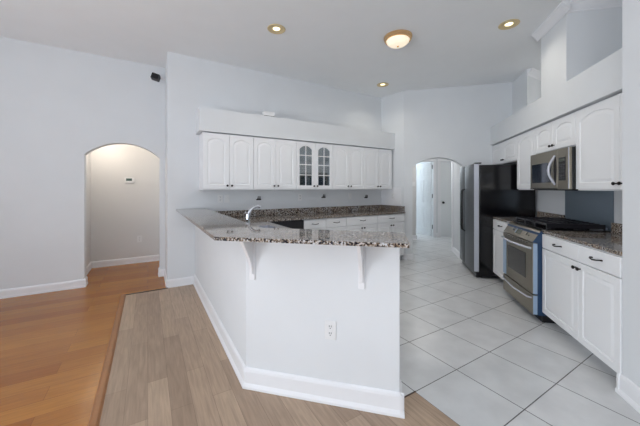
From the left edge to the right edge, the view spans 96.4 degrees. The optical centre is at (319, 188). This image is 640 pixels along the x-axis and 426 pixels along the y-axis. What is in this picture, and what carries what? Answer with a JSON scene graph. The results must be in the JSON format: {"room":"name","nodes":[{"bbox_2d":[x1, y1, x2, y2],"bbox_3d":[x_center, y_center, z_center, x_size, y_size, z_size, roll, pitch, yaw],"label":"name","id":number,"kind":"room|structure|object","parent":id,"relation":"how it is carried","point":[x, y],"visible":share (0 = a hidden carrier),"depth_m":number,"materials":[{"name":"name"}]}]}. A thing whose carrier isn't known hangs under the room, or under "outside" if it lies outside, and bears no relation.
{"room":"kitchen","nodes":[
{"label":"kitchen","id":0,"kind":"room"},
{"bbox_2d":[0,36,164,289],"bbox_3d":[-3.830,-0.250,3.478,3.423,3.120,0.150,0,0,-31],"label":"wall","id":1,"kind":"structure","parent":0,"point":[59,106],"depth_m":3.67,"materials":[{"name":"paint"}]},
{"bbox_2d":[0,279,85,298],"bbox_3d":[-4.121,1.257,3.205,2.343,0.106,0.018,0,0,-31],"label":"baseboard","id":2,"kind":"structure","parent":1,"relation":"attached to","point":[59,286],"depth_m":3.58,"materials":[{"name":"white paint"}]},
{"bbox_2d":[151,72,165,81],"bbox_3d":[-2.298,-1.575,4.065,0.189,0.109,0.114,0,0,-31],"label":"wall speaker","id":3,"kind":"object","parent":1,"relation":"attached to","point":[156,77],"visible":1,"depth_m":4.02,"materials":[{"name":"black plastic"}]},
{"bbox_2d":[151,72,158,78],"bbox_3d":[-2.310,-1.580,4.007,0.090,0.072,0.004,17,-11,-16],"label":"grille","id":4,"kind":"object","parent":3,"relation":"attached to","point":[154,75],"depth_m":4.01,"materials":[{"name":"black plastic"}]},
{"bbox_2d":[158,269,163,276],"bbox_3d":[-2.358,1.257,4.266,0.087,0.106,0.018,0,0,-31],"label":"baseboard","id":5,"kind":"structure","parent":1,"relation":"attached to","point":[160,271],"depth_m":4.26,"materials":[{"name":"white paint"}]},
{"bbox_2d":[86,153,90,266],"bbox_3d":[-3.582,0.110,4.269,0.124,2.400,0.950,0,0,-31],"label":"wall","id":6,"kind":"structure","parent":0,"point":[88,156],"depth_m":4.54,"materials":[{"name":"white paint"}]},
{"bbox_2d":[86,262,91,275],"bbox_3d":[-3.522,1.257,4.306,0.018,0.106,0.950,0,0,-31],"label":"baseboard","id":7,"kind":"structure","parent":6,"relation":"attached to","point":[89,267],"depth_m":4.50,"materials":[{"name":"white paint"}]},
{"bbox_2d":[91,144,158,261],"bbox_3d":[-3.417,0.110,4.993,1.153,2.400,0.120,0,0,-31],"label":"wall","id":8,"kind":"structure","parent":0,"point":[121,212],"depth_m":4.94,"materials":[{"name":"white paint"}]},
{"bbox_2d":[91,255,158,267],"bbox_3d":[-3.329,1.257,4.966,1.029,0.106,0.018,0,0,-31],"label":"baseboard","id":9,"kind":"structure","parent":8,"relation":"attached to","point":[105,263],"depth_m":4.93,"materials":[{"name":"white paint"}]},
{"bbox_2d":[124,178,133,182],"bbox_3d":[-3.312,-0.145,4.970,0.140,0.090,0.026,0,0,-31],"label":"thermostat","id":10,"kind":"object","parent":8,"relation":"attached to","point":[126,180],"visible":1,"depth_m":4.96,"materials":[{"name":"white plastic"}]},
{"bbox_2d":[137,235,141,241],"bbox_3d":[-3.188,0.890,5.055,0.072,0.116,0.009,0,0,-31],"label":"wall outlet","id":11,"kind":"object","parent":8,"relation":"attached to","point":[139,238],"visible":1,"depth_m":5.05,"materials":[{"name":"white plastic"}]},
{"bbox_2d":[0,0,565,97],"bbox_3d":[1.846,-1.860,4.496,14.200,0.100,13.200,0,0,-31],"label":"ceiling","id":12,"kind":"structure","parent":0,"point":[340,44],"depth_m":3.32,"materials":[{"name":"paint"}]},
{"bbox_2d":[267,24,284,33],"bbox_3d":[-0.493,-1.804,3.240,0.204,0.009,0.204,0,0,-31],"label":"recessed light","id":13,"kind":"object","parent":12,"relation":"in","point":[273,28],"visible":1,"depth_m":3.23,"materials":[{"name":"beige"}]},
{"bbox_2d":[377,82,388,86],"bbox_3d":[1.091,-1.804,4.975,0.204,0.009,0.204,0,0,-31],"label":"recessed light","id":14,"kind":"object","parent":12,"relation":"in","point":[383,84],"visible":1,"depth_m":4.97,"materials":[{"name":"beige"}]},
{"bbox_2d":[384,29,411,48],"bbox_3d":[0.930,-1.748,3.419,0.330,0.123,0.330,0,0,-31],"label":"ceiling lamp","id":15,"kind":"object","parent":12,"relation":"attached to","point":[395,39],"visible":1,"depth_m":3.33,"materials":[{"name":"gold metal"}]},
{"bbox_2d":[498,19,519,29],"bbox_3d":[2.079,-1.804,3.149,0.204,0.009,0.204,0,0,-31],"label":"recessed light","id":16,"kind":"object","parent":12,"relation":"in","point":[511,23],"visible":1,"depth_m":3.15,"materials":[{"name":"beige"}]},
{"bbox_2d":[165,51,403,279],"bbox_3d":[-0.665,-0.250,5.348,4.214,3.120,1.831,0,0,-23],"label":"wall","id":17,"kind":"structure","parent":0,"point":[191,83],"depth_m":4.23,"materials":[{"name":"paint"}]},
{"bbox_2d":[164,269,167,287],"bbox_3d":[-2.172,1.257,4.023,0.018,0.106,0.626,0,0,-31],"label":"baseboard","id":18,"kind":"structure","parent":17,"relation":"attached to","point":[165,275],"depth_m":3.94,"materials":[{"name":"white paint"}]},
{"bbox_2d":[166,276,193,287],"bbox_3d":[-1.877,1.257,3.846,0.340,0.106,0.018,0,0,-31],"label":"baseboard","id":19,"kind":"structure","parent":17,"relation":"attached to","point":[183,281],"depth_m":3.84,"materials":[{"name":"white paint"}]},
{"bbox_2d":[199,132,252,189],"bbox_3d":[-1.300,-0.359,3.999,0.672,0.754,0.343,0,0,-31],"label":"upper cabinet","id":20,"kind":"object","parent":17,"relation":"attached to","point":[225,160],"visible":1,"depth_m":3.86,"materials":[{"name":"white paint"}]},
{"bbox_2d":[224,195,229,202],"bbox_3d":[-1.352,0.145,4.165,0.072,0.116,0.012,0,0,-31],"label":"light switch","id":21,"kind":"object","parent":17,"relation":"attached to","point":[226,197],"visible":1,"depth_m":4.16,"materials":[{"name":"white plastic"}]},
{"bbox_2d":[253,137,295,189],"bbox_3d":[-0.724,-0.359,4.345,0.672,0.754,0.343,0,0,-31],"label":"upper cabinet","id":22,"kind":"object","parent":17,"relation":"attached to","point":[274,160],"visible":1,"depth_m":4.21,"materials":[{"name":"white paint"}]},
{"bbox_2d":[215,205,404,216],"bbox_3d":[-0.031,0.372,4.609,3.300,0.098,0.610,0,0,-31],"label":"backsplash","id":23,"kind":"structure","parent":17,"relation":"attached to","point":[261,212],"depth_m":4.84,"materials":[{"name":"grey stone"}]},
{"bbox_2d":[296,141,332,189],"bbox_3d":[-0.148,-0.359,4.692,0.672,0.754,0.343,0,0,-31],"label":"upper cabinet","id":24,"kind":"object","parent":17,"relation":"attached to","point":[314,161],"visible":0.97,"depth_m":4.72,"materials":[{"name":"white wood"}]},
{"bbox_2d":[300,163,328,166],"bbox_3d":[-0.166,-0.391,4.722,0.634,0.018,0.252,0,0,-31],"label":"shelf","id":25,"kind":"object","parent":24,"relation":"attached to","point":[310,164],"depth_m":4.78,"materials":[{"name":"white paint"}]},
{"bbox_2d":[300,173,328,174],"bbox_3d":[-0.166,-0.236,4.722,0.634,0.018,0.252,0,0,-31],"label":"shelf","id":26,"kind":"object","parent":24,"relation":"attached to","point":[300,173],"depth_m":4.67,"materials":[{"name":"white paint"}]},
{"bbox_2d":[332,144,363,189],"bbox_3d":[0.428,-0.359,5.039,0.672,0.754,0.343,0,0,-31],"label":"upper cabinet","id":27,"kind":"object","parent":17,"relation":"attached to","point":[348,161],"visible":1,"depth_m":4.91,"materials":[{"name":"white paint"}]},
{"bbox_2d":[364,147,391,189],"bbox_3d":[1.005,-0.359,5.386,0.672,0.754,0.343,0,0,-31],"label":"upper cabinet","id":28,"kind":"object","parent":17,"relation":"attached to","point":[377,162],"visible":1,"depth_m":5.25,"materials":[{"name":"white paint"}]},
{"bbox_2d":[381,187,400,205],"bbox_3d":[1.368,0.150,5.531,0.010,0.341,0.473,0,0,-39],"label":"wall","id":29,"kind":"structure","parent":17,"relation":"attached to","point":[386,199],"depth_m":5.51,"materials":[{"name":"white paint"}]},
{"bbox_2d":[196,107,394,149],"bbox_3d":[-0.144,-0.898,4.705,3.475,0.304,0.332,0,0,-31],"label":"wall","id":30,"kind":"structure","parent":0,"point":[210,120],"depth_m":4.30,"materials":[{"name":"paint"}]},
{"bbox_2d":[262,111,274,116],"bbox_3d":[-0.760,-1.088,4.210,0.170,0.074,0.072,0,0,-31],"label":"junction box","id":31,"kind":"object","parent":30,"relation":"on","point":[265,113],"visible":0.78,"depth_m":4.18,"materials":[{"name":"white plastic"}]},
{"bbox_2d":[195,226,399,391],"bbox_3d":[-0.787,0.803,2.656,0.613,1.013,3.162,0,0,-43],"label":"wall","id":32,"kind":"structure","parent":0,"point":[275,320],"depth_m":1.79,"materials":[{"name":"paint"}]},
{"bbox_2d":[193,274,246,387],"bbox_3d":[-1.116,1.245,2.912,0.026,0.130,2.403,0,0,-31],"label":"baseboard","id":33,"kind":"structure","parent":32,"relation":"attached to","point":[235,359],"depth_m":2.40,"materials":[{"name":"white paint"}]},
{"bbox_2d":[240,241,254,279],"bbox_3d":[-0.463,0.448,1.805,0.040,0.304,0.165,0,0,14],"label":"corbel","id":34,"kind":"object","parent":32,"relation":"attached to","point":[248,247],"visible":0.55,"depth_m":1.85,"materials":[{"name":"white paint"}]},
{"bbox_2d":[176,208,408,247],"bbox_3d":[-0.833,0.284,2.530,0.917,0.022,3.376,0,0,-44],"label":"countertop","id":35,"kind":"structure","parent":32,"relation":"on","point":[220,227],"depth_m":1.70,"materials":[{"name":"stone"}]},
{"bbox_2d":[243,367,403,418],"bbox_3d":[-0.009,1.245,1.763,1.015,0.130,0.026,0,0,14],"label":"baseboard","id":36,"kind":"structure","parent":32,"relation":"attached to","point":[351,396],"depth_m":1.75,"materials":[{"name":"white paint"}]},
{"bbox_2d":[325,320,335,339],"bbox_3d":[0.063,0.868,1.754,0.072,0.116,0.009,0,0,14],"label":"wall outlet","id":37,"kind":"object","parent":32,"relation":"attached to","point":[330,326],"visible":1,"depth_m":1.75,"materials":[{"name":"white plastic"}]},
{"bbox_2d":[357,246,364,288],"bbox_3d":[0.229,0.448,1.633,0.040,0.304,0.165,0,0,14],"label":"corbel","id":38,"kind":"object","parent":32,"relation":"attached to","point":[360,249],"visible":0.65,"depth_m":1.69,"materials":[{"name":"white paint"}]},
{"bbox_2d":[400,380,404,418],"bbox_3d":[0.487,1.245,1.703,0.026,0.130,0.144,0,0,14],"label":"baseboard","id":39,"kind":"structure","parent":32,"relation":"attached to","point":[401,398],"depth_m":1.64,"materials":[{"name":"white paint"}]},
{"bbox_2d":[0,229,639,425],"bbox_3d":[1.846,1.340,4.496,14.200,0.060,13.200,0,0,-31],"label":"floor","id":40,"kind":"structure","parent":0,"point":[469,348],"depth_m":2.14,"materials":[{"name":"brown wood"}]},
{"bbox_2d":[88,294,125,425],"bbox_3d":[-0.414,1.303,0.189,0.050,0.014,7.750,0,0,-31],"label":"trim","id":41,"kind":"structure","parent":40,"relation":"on","point":[95,416],"depth_m":2.02,"materials":[{"name":"brown wood"}]},
{"bbox_2d":[126,288,167,294],"bbox_3d":[-2.216,1.307,3.630,0.506,0.006,0.019,0,0,-31],"label":"trim","id":42,"kind":"structure","parent":40,"relation":"on","point":[162,288],"depth_m":3.63,"materials":[{"name":"brown wood"}]},
{"bbox_2d":[270,220,303,228],"bbox_3d":[-0.630,0.881,4.208,0.590,0.858,0.639,0,0,-31],"label":"dishwasher","id":43,"kind":"object","parent":40,"relation":"on","point":[294,224],"visible":0.11,"depth_m":4.03,"materials":[{"name":"black metal"}]},
{"bbox_2d":[304,217,345,229],"bbox_3d":[-0.056,0.881,4.571,0.758,0.858,0.639,0,0,-31],"label":"base cabinet","id":44,"kind":"object","parent":40,"relation":"on","point":[339,223],"visible":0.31,"depth_m":4.34,"materials":[{"name":"white paint"}]},
{"bbox_2d":[346,215,377,231],"bbox_3d":[0.553,0.881,4.938,0.660,0.858,0.639,0,0,-31],"label":"base cabinet","id":45,"kind":"object","parent":40,"relation":"on","point":[356,223],"visible":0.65,"depth_m":4.69,"materials":[{"name":"white paint"}]},
{"bbox_2d":[377,213,404,259],"bbox_3d":[1.114,0.881,5.275,0.645,0.858,0.639,0,0,-31],"label":"base cabinet","id":46,"kind":"object","parent":40,"relation":"on","point":[388,222],"visible":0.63,"depth_m":5.04,"materials":[{"name":"white paint"}]},
{"bbox_2d":[232,210,404,228],"bbox_3d":[0.572,0.435,3.573,3.336,0.026,3.003,0,0,-31],"label":"countertop","id":47,"kind":"structure","parent":46,"relation":"on","point":[255,220],"depth_m":4.32,"materials":[{"name":"stone"}]},
{"bbox_2d":[245,205,260,222],"bbox_3d":[-0.602,0.284,2.556,0.154,0.275,0.068,0,0,-31],"label":"kitchen faucet","id":48,"kind":"object","parent":47,"relation":"on","point":[247,218],"visible":0.7,"depth_m":2.53,"materials":[{"name":"silver metal"}]},
{"bbox_2d":[245,213,249,222],"bbox_3d":[-0.638,0.316,2.534,0.068,0.210,0.068,0,0,-31],"label":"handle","id":49,"kind":"object","parent":48,"relation":"on","point":[247,219],"depth_m":2.52,"materials":[{"name":"silver metal"}]},
{"bbox_2d":[258,225,276,227],"bbox_3d":[-0.587,0.516,2.915,0.396,0.187,0.696,0,0,-31],"label":"sink","id":50,"kind":"object","parent":47,"relation":"in","point":[262,226],"visible":0.03,"depth_m":3.28,"materials":[{"name":"grey metal"}]},
{"bbox_2d":[460,162,534,277],"bbox_3d":[2.717,0.464,4.538,0.845,1.693,0.878,0,0,14],"label":"fridge","id":51,"kind":"object","parent":40,"relation":"on","point":[487,192],"visible":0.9,"depth_m":4.17,"materials":[{"name":"black"}]},
{"bbox_2d":[493,219,508,278],"bbox_3d":[2.677,0.872,3.758,0.606,0.876,0.614,0,0,14],"label":"base cabinet","id":52,"kind":"object","parent":40,"relation":"on","point":[499,226],"visible":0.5,"depth_m":3.91,"materials":[{"name":"white paint"}]},
{"bbox_2d":[493,211,564,223],"bbox_3d":[2.696,0.373,3.755,0.572,0.118,0.621,0,0,14],"label":"countertop","id":53,"kind":"structure","parent":52,"relation":"on","point":[539,213],"depth_m":3.75,"materials":[{"name":"stone"}]},
{"bbox_2d":[501,217,610,323],"bbox_3d":[2.452,0.825,3.100,0.707,0.970,0.760,0,0,14],"label":"gas range","id":54,"kind":"object","parent":40,"relation":"on","point":[522,242],"visible":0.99,"depth_m":2.95,"materials":[{"name":"silver metal"}]},
{"bbox_2d":[514,217,610,231],"bbox_3d":[2.535,0.375,3.081,0.900,0.070,0.900,0,0,-31],"label":"cooktop","id":55,"kind":"object","parent":54,"relation":"in","point":[534,224],"depth_m":2.87,"materials":[{"name":"black metal"}]},
{"bbox_2d":[542,234,621,372],"bbox_3d":[2.299,0.872,2.240,0.606,0.876,0.980,0,0,14],"label":"base cabinet","id":56,"kind":"object","parent":40,"relation":"on","point":[582,284],"visible":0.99,"depth_m":2.15,"materials":[{"name":"white paint"}]},
{"bbox_2d":[543,223,621,255],"bbox_3d":[2.318,0.373,2.234,0.572,0.118,0.980,0,0,14],"label":"countertop","id":57,"kind":"structure","parent":56,"relation":"on","point":[611,242],"depth_m":2.37,"materials":[{"name":"stone"}]},
{"bbox_2d":[412,165,415,234],"bbox_3d":[1.906,0.100,7.605,1.230,2.420,0.120,0,0,14],"label":"wall","id":58,"kind":"structure","parent":0,"point":[414,167],"depth_m":7.41,"materials":[{"name":"white paint"}]},
{"bbox_2d":[418,162,432,224],"bbox_3d":[3.491,0.100,10.312,3.000,2.420,0.100,0,0,14],"label":"wall","id":59,"kind":"structure","parent":0,"point":[420,162],"depth_m":10.14,"materials":[{"name":"paint"}]},
{"bbox_2d":[434,158,451,232],"bbox_3d":[2.696,0.100,7.944,2.600,2.420,0.121,0,0,14],"label":"wall","id":60,"kind":"structure","parent":0,"point":[434,158],"depth_m":7.76,"materials":[{"name":"paint"}]},
{"bbox_2d":[416,162,432,235],"bbox_3d":[2.953,0.291,8.210,0.173,2.022,0.741,0,0,-20],"label":"door","id":61,"kind":"structure","parent":60,"relation":"in","point":[424,195],"depth_m":8.13,"materials":[{"name":"white paint"}]},
{"bbox_2d":[422,159,435,236],"bbox_3d":[2.713,0.255,7.869,0.890,2.110,0.018,0,0,14],"label":"trim","id":62,"kind":"structure","parent":60,"relation":"attached to","point":[428,160],"depth_m":7.76,"materials":[{"name":"white paint"}]},
{"bbox_2d":[438,159,450,236],"bbox_3d":[3.567,0.255,7.657,0.770,2.110,0.018,0,0,14],"label":"trim","id":63,"kind":"structure","parent":60,"relation":"attached to","point":[439,160],"depth_m":7.73,"materials":[{"name":"white paint"}]},
{"bbox_2d":[441,162,451,236],"bbox_3d":[3.595,0.291,7.723,0.641,2.022,0.173,0,0,14],"label":"door","id":64,"kind":"structure","parent":60,"relation":"in","point":[446,167],"depth_m":7.75,"materials":[{"name":"white paint"}]},
{"bbox_2d":[453,162,461,251],"bbox_3d":[2.751,0.100,5.561,0.143,2.420,0.780,0,0,14],"label":"wall","id":65,"kind":"structure","parent":0,"point":[456,167],"depth_m":5.67,"materials":[{"name":"paint"}]},
{"bbox_2d":[452,161,452,249],"bbox_3d":[2.854,0.100,5.979,0.185,2.420,0.078,0,0,14],"label":"trim","id":66,"kind":"structure","parent":65,"relation":"attached to","point":[452,161],"depth_m":5.96,"materials":[{"name":"white paint"}]},
{"bbox_2d":[452,247,461,260],"bbox_3d":[2.654,1.257,5.502,0.018,0.106,0.940,0,0,14],"label":"baseboard","id":67,"kind":"structure","parent":65,"relation":"attached to","point":[455,251],"depth_m":5.61,"materials":[{"name":"white paint"}]},
{"bbox_2d":[404,82,511,259],"bbox_3d":[2.429,-0.250,5.152,1.772,3.120,0.168,0,0,14],"label":"wall","id":68,"kind":"structure","parent":0,"point":[454,124],"depth_m":5.11,"materials":[{"name":"paint"}]},
{"bbox_2d":[532,78,540,101],"bbox_3d":[3.739,-1.430,4.771,1.129,0.760,0.120,0,0,-31],"label":"wall","id":69,"kind":"structure","parent":0,"point":[536,84],"depth_m":4.50,"materials":[{"name":"paint"}]},
{"bbox_2d":[527,68,540,80],"bbox_3d":[3.714,-1.764,4.647,1.300,0.090,0.068,0,0,-31],"label":"trim","id":70,"kind":"structure","parent":69,"relation":"attached to","point":[531,72],"depth_m":4.39,"materials":[{"name":"white paint"}]},
{"bbox_2d":[491,48,621,144],"bbox_3d":[2.861,-0.898,3.282,0.630,0.304,3.290,0,0,14],"label":"wall","id":71,"kind":"structure","parent":0,"point":[602,80],"depth_m":2.76,"materials":[{"name":"paint"}]},
{"bbox_2d":[492,136,516,164],"bbox_3d":[2.987,-0.563,4.428,0.332,0.346,0.995,0,0,14],"label":"upper cabinet","id":72,"kind":"object","parent":71,"relation":"attached to","point":[504,153],"visible":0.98,"depth_m":4.39,"materials":[{"name":"white paint"}]},
{"bbox_2d":[512,70,621,230],"bbox_3d":[2.707,-0.250,2.351,0.120,3.120,5.470,0,0,14],"label":"wall","id":73,"kind":"structure","parent":0,"point":[550,201],"depth_m":3.92,"materials":[{"name":"paint"}]},
{"bbox_2d":[517,128,535,189],"bbox_3d":[2.819,-0.359,3.689,0.302,0.754,0.517,0,0,14],"label":"upper cabinet","id":74,"kind":"object","parent":73,"relation":"attached to","point":[525,141],"visible":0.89,"depth_m":3.73,"materials":[{"name":"white paint"}]},
{"bbox_2d":[535,111,576,153],"bbox_3d":[2.647,-0.571,3.060,0.332,0.330,0.786,0,0,14],"label":"upper cabinet","id":75,"kind":"object","parent":73,"relation":"attached to","point":[560,133],"visible":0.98,"depth_m":3.02,"materials":[{"name":"white paint"}]},
{"bbox_2d":[531,146,582,190],"bbox_3d":[2.610,-0.191,3.069,0.396,0.422,0.784,0,0,14],"label":"microwave","id":76,"kind":"object","parent":75,"relation":"attached to","point":[555,169],"visible":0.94,"depth_m":2.95,"materials":[{"name":"silver metal"}]},
{"bbox_2d":[565,191,613,230],"bbox_3d":[2.803,0.209,3.010,0.005,0.372,0.757,0,0,14],"label":"panel","id":77,"kind":"object","parent":73,"relation":"attached to","point":[597,207],"visible":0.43,"depth_m":2.93,"materials":[{"name":"silver metal"}]},
{"bbox_2d":[567,0,621,12],"bbox_3d":[2.654,-1.764,2.716,0.500,0.090,0.068,0,0,14],"label":"trim","id":78,"kind":"structure","parent":73,"relation":"attached to","point":[576,5],"depth_m":2.73,"materials":[{"name":"white paint"}]},
{"bbox_2d":[576,93,621,190],"bbox_3d":[2.434,-0.359,2.203,0.332,0.754,0.976,0,0,14],"label":"upper cabinet","id":79,"kind":"object","parent":73,"relation":"attached to","point":[598,125],"visible":0.76,"depth_m":2.39,"materials":[{"name":"white paint"}]},
{"bbox_2d":[541,7,621,96],"bbox_3d":[2.930,-1.430,2.935,0.930,0.760,0.490,0,0,14],"label":"wall pier","id":80,"kind":"object","parent":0,"point":[578,41],"visible":0.56,"depth_m":2.79,"materials":[{"name":"paint"}]},
{"bbox_2d":[531,0,570,41],"bbox_3d":[2.445,-1.764,3.055,0.068,0.090,0.626,0,0,14],"label":"trim","id":81,"kind":"structure","parent":80,"relation":"attached to","point":[563,7],"depth_m":2.98,"materials":[{"name":"white paint"}]},
{"bbox_2d":[622,0,639,386],"bbox_3d":[1.958,-0.250,0.768,0.570,3.120,2.035,0,0,14],"label":"wall","id":82,"kind":"structure","parent":0,"point":[630,9],"depth_m":1.76,"materials":[{"name":"paint"}]},
{"bbox_2d":[616,373,621,389],"bbox_3d":[1.953,1.245,1.831,0.092,0.130,0.026,0,0,14],"label":"baseboard","id":83,"kind":"structure","parent":82,"relation":"attached to","point":[618,374],"depth_m":1.83,"materials":[{"name":"white paint"}]},
{"bbox_2d":[615,372,639,412],"bbox_3d":[1.671,1.245,0.850,0.026,0.130,2.057,0,0,14],"label":"baseboard","id":84,"kind":"structure","parent":82,"relation":"attached to","point":[629,391],"depth_m":1.75,"materials":[{"name":"white paint"}]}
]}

